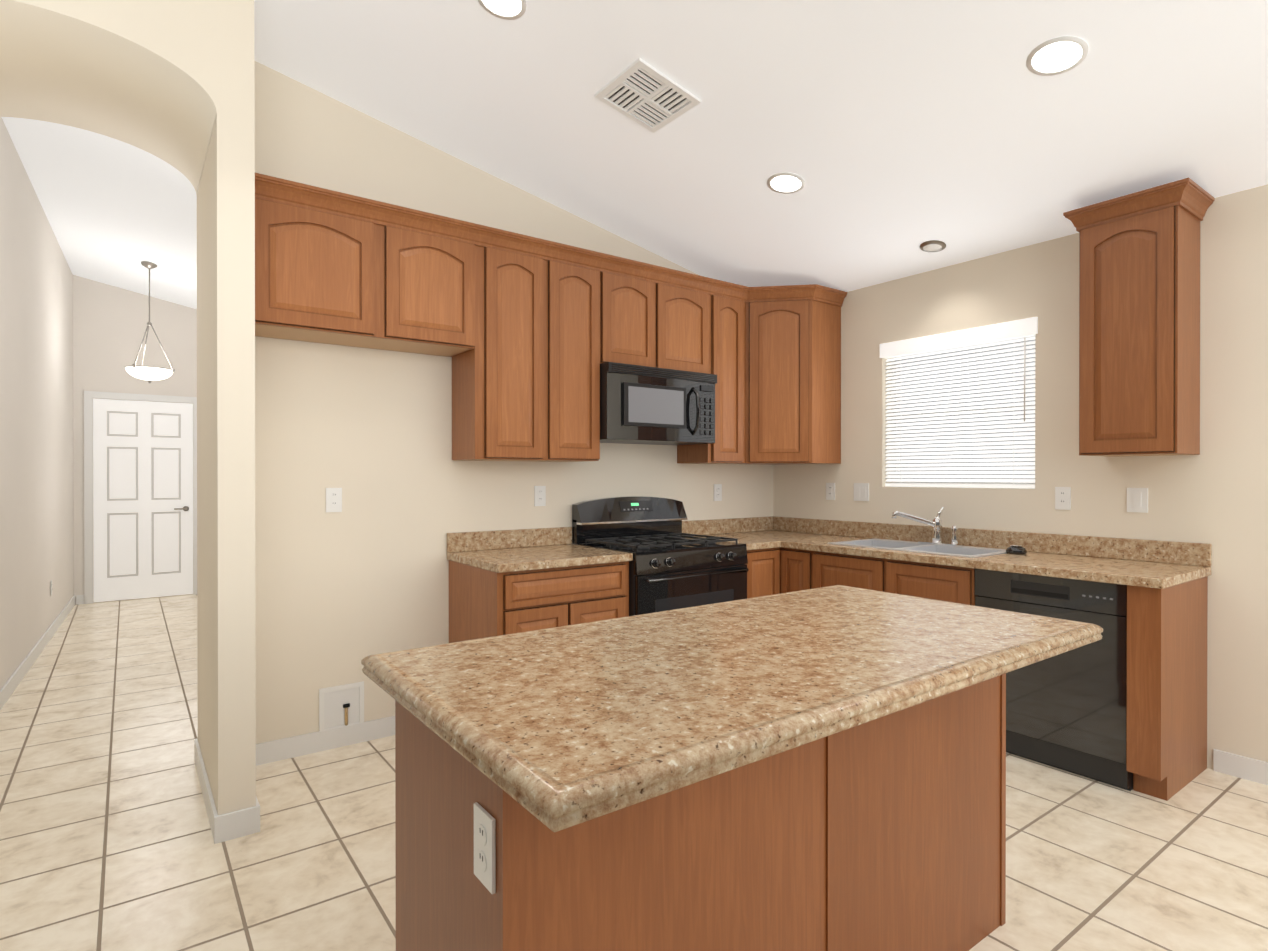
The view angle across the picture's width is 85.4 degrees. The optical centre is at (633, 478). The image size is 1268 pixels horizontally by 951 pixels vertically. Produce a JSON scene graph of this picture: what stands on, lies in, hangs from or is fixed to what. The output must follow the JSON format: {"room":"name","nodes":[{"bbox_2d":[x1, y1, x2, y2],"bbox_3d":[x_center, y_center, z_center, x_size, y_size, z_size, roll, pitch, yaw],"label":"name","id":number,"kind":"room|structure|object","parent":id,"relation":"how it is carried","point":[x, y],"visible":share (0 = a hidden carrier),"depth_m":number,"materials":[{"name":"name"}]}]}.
{"room":"kitchen","nodes":[
{"label":"kitchen","id":0,"kind":"room"},
{"bbox_2d":[0,594,1267,950],"bbox_3d":[-1.659,1.372,3.182,7.358,0.120,11.700,0,0,-36],"label":"floor","id":1,"kind":"structure","parent":0,"point":[106,840],"depth_m":2.48,"materials":[{"name":"tile"}]},
{"bbox_2d":[449,560,628,642],"bbox_3d":[-0.504,0.873,3.656,0.758,0.874,0.619,0,0,-36],"label":"base cabinet","id":2,"kind":"object","parent":1,"relation":"on","point":[483,603],"depth_m":3.40,"materials":[{"name":"brown wood"}]},
{"bbox_2d":[447,527,632,572],"bbox_3d":[-0.504,0.364,3.646,0.772,0.142,0.635,0,0,-36],"label":"countertop","id":3,"kind":"structure","parent":2,"relation":"on","point":[499,551],"depth_m":3.67,"materials":[{"name":"stone"}]},
{"bbox_2d":[572,496,748,615],"bbox_3d":[0.169,0.713,4.088,0.822,1.192,0.708,0,0,-36],"label":"range","id":4,"kind":"object","parent":1,"relation":"on","point":[672,566],"visible":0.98,"depth_m":3.98,"materials":[{"name":"black metal"}]},
{"bbox_2d":[395,677,1005,950],"bbox_3d":[0.280,0.883,1.774,1.618,0.867,0.564,0,0,-36],"label":"kitchen island","id":5,"kind":"object","parent":1,"relation":"on","point":[817,769],"depth_m":1.44,"materials":[{"name":"brown wood"}]},
{"bbox_2d":[474,802,495,893],"bbox_3d":[-0.246,0.603,1.122,0.008,0.118,0.072,0,0,-36],"label":"outlet","id":6,"kind":"object","parent":5,"relation":"attached to","point":[484,850],"visible":1,"depth_m":1.11,"materials":[{"name":"white plastic"}]},
{"bbox_2d":[361,585,1102,840],"bbox_3d":[0.334,0.425,1.729,1.731,0.046,0.878,0,0,-36],"label":"island countertop","id":7,"kind":"structure","parent":5,"relation":"on","point":[576,727],"depth_m":1.37,"materials":[{"name":"beige stone"}]},
{"bbox_2d":[747,547,779,597],"bbox_3d":[0.611,0.871,4.479,0.343,0.874,0.619,0,0,-36],"label":"base cabinet","id":8,"kind":"object","parent":1,"relation":"on","point":[763,575],"depth_m":4.24,"materials":[{"name":"brown wood"}]},
{"bbox_2d":[682,520,750,549],"bbox_3d":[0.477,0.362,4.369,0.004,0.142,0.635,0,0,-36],"label":"countertop","id":9,"kind":"structure","parent":8,"relation":"on","point":[719,528],"depth_m":4.76,"materials":[{"name":"stone"}]},
{"bbox_2d":[780,547,883,593],"bbox_3d":[1.261,0.871,4.384,0.619,0.874,0.309,0,0,-36],"label":"base cabinet","id":10,"kind":"object","parent":1,"relation":"on","point":[800,569],"depth_m":4.04,"materials":[{"name":"brown wood"}]},
{"bbox_2d":[751,516,823,519],"bbox_3d":[0.997,0.361,4.751,0.420,0.142,0.639,0,0,-36],"label":"countertop","id":11,"kind":"structure","parent":10,"relation":"on","point":[772,517],"depth_m":5.06,"materials":[{"name":"stone"}]},
{"bbox_2d":[712,518,1211,588],"bbox_3d":[1.559,0.364,3.942,0.664,0.142,2.607,0,0,-36],"label":"countertop","id":12,"kind":"structure","parent":10,"relation":"on","point":[1158,564],"depth_m":3.48,"materials":[{"name":"stone"}]},
{"bbox_2d":[828,538,1006,557],"bbox_3d":[1.620,0.472,3.915,0.484,0.166,0.884,0,0,-36],"label":"sink","id":13,"kind":"object","parent":12,"relation":"in","point":[959,551],"visible":0.27,"depth_m":3.92,"materials":[{"name":"silver metal"}]},
{"bbox_2d":[892,507,959,545],"bbox_3d":[1.687,0.278,3.970,0.280,0.220,0.271,0,0,-36],"label":"faucet","id":14,"kind":"object","parent":12,"relation":"on","point":[935,524],"visible":1,"depth_m":4.00,"materials":[{"name":"silver metal"}]},
{"bbox_2d":[1006,544,1026,553],"bbox_3d":[2.006,0.373,3.603,0.100,0.044,0.100,0,0,-36],"label":"stopper","id":15,"kind":"object","parent":12,"relation":"on","point":[1015,549],"visible":1,"depth_m":3.57,"materials":[{"name":"black rubber"}]},
{"bbox_2d":[975,569,1132,790],"bbox_3d":[2.088,0.877,3.276,0.590,0.868,0.632,0,0,-36],"label":"dishwasher","id":16,"kind":"object","parent":1,"relation":"on","point":[1066,711],"visible":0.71,"depth_m":3.02,"materials":[{"name":"black metal"}]},
{"bbox_2d":[0,0,1267,814],"bbox_3d":[-1.665,-0.688,3.141,7.308,4.000,11.650,0,0,-36],"label":"wall","id":17,"kind":"structure","parent":0,"point":[303,597],"depth_m":3.37,"materials":[{"name":"paint"}]},
{"bbox_2d":[0,595,79,709],"bbox_3d":[-3.984,1.260,4.499,0.218,0.095,6.217,0,0,-36],"label":"baseboard","id":18,"kind":"structure","parent":17,"relation":"attached to","point":[6,691],"depth_m":4.84,"materials":[{"name":"white wood"}]},
{"bbox_2d":[84,391,196,603],"bbox_3d":[-5.254,0.198,7.378,1.020,2.200,0.069,0,0,-36],"label":"hall door","id":19,"kind":"structure","parent":17,"relation":"in","point":[140,497],"depth_m":7.37,"materials":[{"name":"white wood"}]},
{"bbox_2d":[194,739,223,843],"bbox_3d":[-1.773,1.265,2.838,0.012,0.095,0.918,0,0,-36],"label":"baseboard","id":20,"kind":"structure","parent":17,"relation":"attached to","point":[216,821],"depth_m":2.65,"materials":[{"name":"white wood"}]},
{"bbox_2d":[240,797,259,834],"bbox_3d":[-1.583,1.265,2.804,0.012,0.095,0.638,0,0,-36],"label":"baseboard","id":21,"kind":"structure","parent":17,"relation":"attached to","point":[252,814],"depth_m":2.54,"materials":[{"name":"white wood"}]},
{"bbox_2d":[255,173,382,348],"bbox_3d":[-1.475,-0.952,3.118,0.538,0.607,0.324,0,0,-36],"label":"upper cabinet","id":22,"kind":"object","parent":17,"relation":"attached to","point":[319,251],"depth_m":3.00,"materials":[{"name":"brown wood"}]},
{"bbox_2d":[256,716,394,765],"bbox_3d":[-1.399,1.264,3.378,0.989,0.095,0.012,0,0,-36],"label":"baseboard","id":23,"kind":"structure","parent":17,"relation":"attached to","point":[300,745],"depth_m":3.30,"materials":[{"name":"white wood"}]},
{"bbox_2d":[326,488,341,511],"bbox_3d":[-1.457,0.106,3.335,0.072,0.118,0.008,0,0,-36],"label":"electrical outlet plate","id":24,"kind":"object","parent":17,"relation":"attached to","point":[333,496],"depth_m":3.33,"materials":[{"name":"white plastic"}]},
{"bbox_2d":[319,681,363,731],"bbox_3d":[-1.428,1.123,3.358,0.207,0.220,0.018,0,0,-36],"label":"outlet box","id":25,"kind":"object","parent":17,"relation":"attached to","point":[341,706],"visible":1,"depth_m":3.36,"materials":[{"name":"white plastic"}]},
{"bbox_2d":[371,202,478,356],"bbox_3d":[-1.072,-0.953,3.416,0.465,0.607,0.324,0,0,-36],"label":"upper cabinet","id":26,"kind":"object","parent":17,"relation":"attached to","point":[431,261],"depth_m":3.29,"materials":[{"name":"brown wood"}]},
{"bbox_2d":[452,225,550,461],"bbox_3d":[-0.722,-0.677,3.674,0.399,1.160,0.324,0,0,-36],"label":"upper cabinet","id":27,"kind":"object","parent":17,"relation":"attached to","point":[529,335],"depth_m":3.55,"materials":[{"name":"brown wood"}]},
{"bbox_2d":[534,486,545,505],"bbox_3d":[-0.548,0.104,4.005,0.072,0.118,0.008,0,0,-36],"label":"electrical outlet plate","id":28,"kind":"object","parent":17,"relation":"attached to","point":[539,491],"depth_m":4.00,"materials":[{"name":"white plastic"}]},
{"bbox_2d":[543,241,602,461],"bbox_3d":[-0.423,-0.678,3.895,0.344,1.160,0.324,0,0,-36],"label":"upper cabinet","id":29,"kind":"object","parent":17,"relation":"attached to","point":[576,272],"depth_m":3.77,"materials":[{"name":"brown wood"}]},
{"bbox_2d":[603,253,670,368],"bbox_3d":[-0.094,-0.955,4.137,0.468,0.607,0.324,0,0,-36],"label":"upper cabinet","id":30,"kind":"object","parent":17,"relation":"attached to","point":[636,294],"depth_m":4.01,"materials":[{"name":"brown wood"}]},
{"bbox_2d":[600,362,716,444],"bbox_3d":[0.090,-0.433,4.193,0.824,0.429,0.450,0,0,-36],"label":"microwave","id":31,"kind":"object","parent":30,"relation":"attached to","point":[639,404],"visible":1,"depth_m":4.01,"materials":[{"name":"black metal"}]},
{"bbox_2d":[671,269,710,373],"bbox_3d":[0.184,-0.956,4.342,0.498,0.607,0.324,0,0,-36],"label":"upper cabinet","id":32,"kind":"object","parent":17,"relation":"attached to","point":[690,293],"depth_m":4.27,"materials":[{"name":"brown wood"}]},
{"bbox_2d":[677,278,754,463],"bbox_3d":[0.560,-0.680,4.588,0.394,1.160,0.375,0,0,-36],"label":"upper cabinet","id":33,"kind":"object","parent":17,"relation":"attached to","point":[732,305],"depth_m":4.49,"materials":[{"name":"brown wood"}]},
{"bbox_2d":[714,484,721,500],"bbox_3d":[0.592,0.101,4.846,0.072,0.118,0.008,0,0,-36],"label":"electrical outlet plate","id":34,"kind":"object","parent":17,"relation":"attached to","point":[717,487],"depth_m":4.84,"materials":[{"name":"white plastic"}]},
{"bbox_2d":[755,284,842,464],"bbox_3d":[0.989,-0.681,4.759,0.606,1.160,0.610,0,0,-36],"label":"upper cabinet","id":35,"kind":"object","parent":17,"relation":"attached to","point":[798,327],"depth_m":4.54,"materials":[{"name":"brown wood"}]},
{"bbox_2d":[826,483,834,499],"bbox_3d":[1.363,0.091,4.765,0.009,0.118,0.072,0,0,-36],"label":"electrical outlet plate","id":36,"kind":"object","parent":17,"relation":"attached to","point":[830,487],"depth_m":4.76,"materials":[{"name":"white plastic"}]},
{"bbox_2d":[854,483,868,500],"bbox_3d":[1.510,0.092,4.565,0.009,0.118,0.115,0,0,-36],"label":"light switch","id":37,"kind":"object","parent":17,"relation":"attached to","point":[861,490],"depth_m":4.56,"materials":[{"name":"white plastic"}]},
{"bbox_2d":[880,317,1037,488],"bbox_3d":[1.946,-0.404,4.115,0.182,0.923,0.954,0,0,-36],"label":"window blinds","id":38,"kind":"object","parent":17,"relation":"attached to","point":[961,405],"visible":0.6,"depth_m":4.05,"materials":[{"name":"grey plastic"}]},
{"bbox_2d":[1055,487,1070,509],"bbox_3d":[2.236,0.105,3.581,0.009,0.118,0.072,0,0,-36],"label":"electrical outlet plate","id":39,"kind":"object","parent":17,"relation":"attached to","point":[1062,494],"depth_m":3.58,"materials":[{"name":"white plastic"}]},
{"bbox_2d":[1127,488,1147,512],"bbox_3d":[2.431,0.106,3.317,0.009,0.118,0.085,0,0,-36],"label":"light switch","id":40,"kind":"object","parent":17,"relation":"attached to","point":[1137,499],"depth_m":3.31,"materials":[{"name":"white plastic"}]},
{"bbox_2d":[1063,178,1214,456],"bbox_3d":[2.319,-0.681,3.169,0.355,1.152,0.478,0,0,-36],"label":"upper cabinet","id":41,"kind":"object","parent":17,"relation":"attached to","point":[1139,323],"visible":1,"depth_m":3.06,"materials":[{"name":"brown wood"}]},
{"bbox_2d":[1214,749,1267,784],"bbox_3d":[3.566,1.269,1.780,0.012,0.095,3.240,0,0,-36],"label":"baseboard","id":42,"kind":"structure","parent":17,"relation":"attached to","point":[1243,767],"depth_m":3.00,"materials":[{"name":"white wood"}]},
{"bbox_2d":[2,0,1267,308],"bbox_3d":[-1.659,-1.965,3.171,7.358,1.526,11.700,0,0,-36],"label":"ceiling","id":43,"kind":"structure","parent":0,"point":[894,134],"depth_m":3.00,"materials":[{"name":"paint"}]},
{"bbox_2d":[125,261,174,382],"bbox_3d":[-4.449,-1.420,6.310,0.375,1.103,0.372,0,0,-36],"label":"pendant light","id":44,"kind":"object","parent":43,"relation":"hanging from","point":[150,373],"visible":0.96,"depth_m":6.25,"materials":[{"name":"white glass"}]},
{"bbox_2d":[478,0,526,19],"bbox_3d":[-0.494,-1.779,2.553,0.186,0.039,0.189,0,0,-42],"label":"recessed light","id":45,"kind":"object","parent":43,"relation":"in","point":[502,7],"depth_m":2.59,"materials":[{"name":"white"}]},
{"bbox_2d":[594,58,700,132],"bbox_3d":[0.057,-1.647,2.979,0.330,0.073,0.330,0,0,-36],"label":"ceiling vent","id":46,"kind":"object","parent":43,"relation":"in","point":[644,94],"visible":0.98,"depth_m":2.96,"materials":[{"name":"white"}]},
{"bbox_2d":[767,172,804,193],"bbox_3d":[0.767,-1.490,3.472,0.186,0.039,0.189,0,0,-42],"label":"recessed light","id":47,"kind":"object","parent":43,"relation":"in","point":[786,182],"depth_m":3.46,"materials":[{"name":"white"}]},
{"bbox_2d":[919,240,945,251],"bbox_3d":[1.686,-1.306,3.878,0.138,0.035,0.137,0,0,45],"label":"recessed light","id":48,"kind":"object","parent":43,"relation":"in","point":[932,245],"depth_m":3.85,"materials":[{"name":"white"}]},
{"bbox_2d":[1026,36,1088,75],"bbox_3d":[1.497,-1.492,2.432,0.186,0.039,0.189,0,0,-42],"label":"recessed light","id":49,"kind":"object","parent":43,"relation":"in","point":[1057,54],"depth_m":2.42,"materials":[{"name":"white"}]}
]}

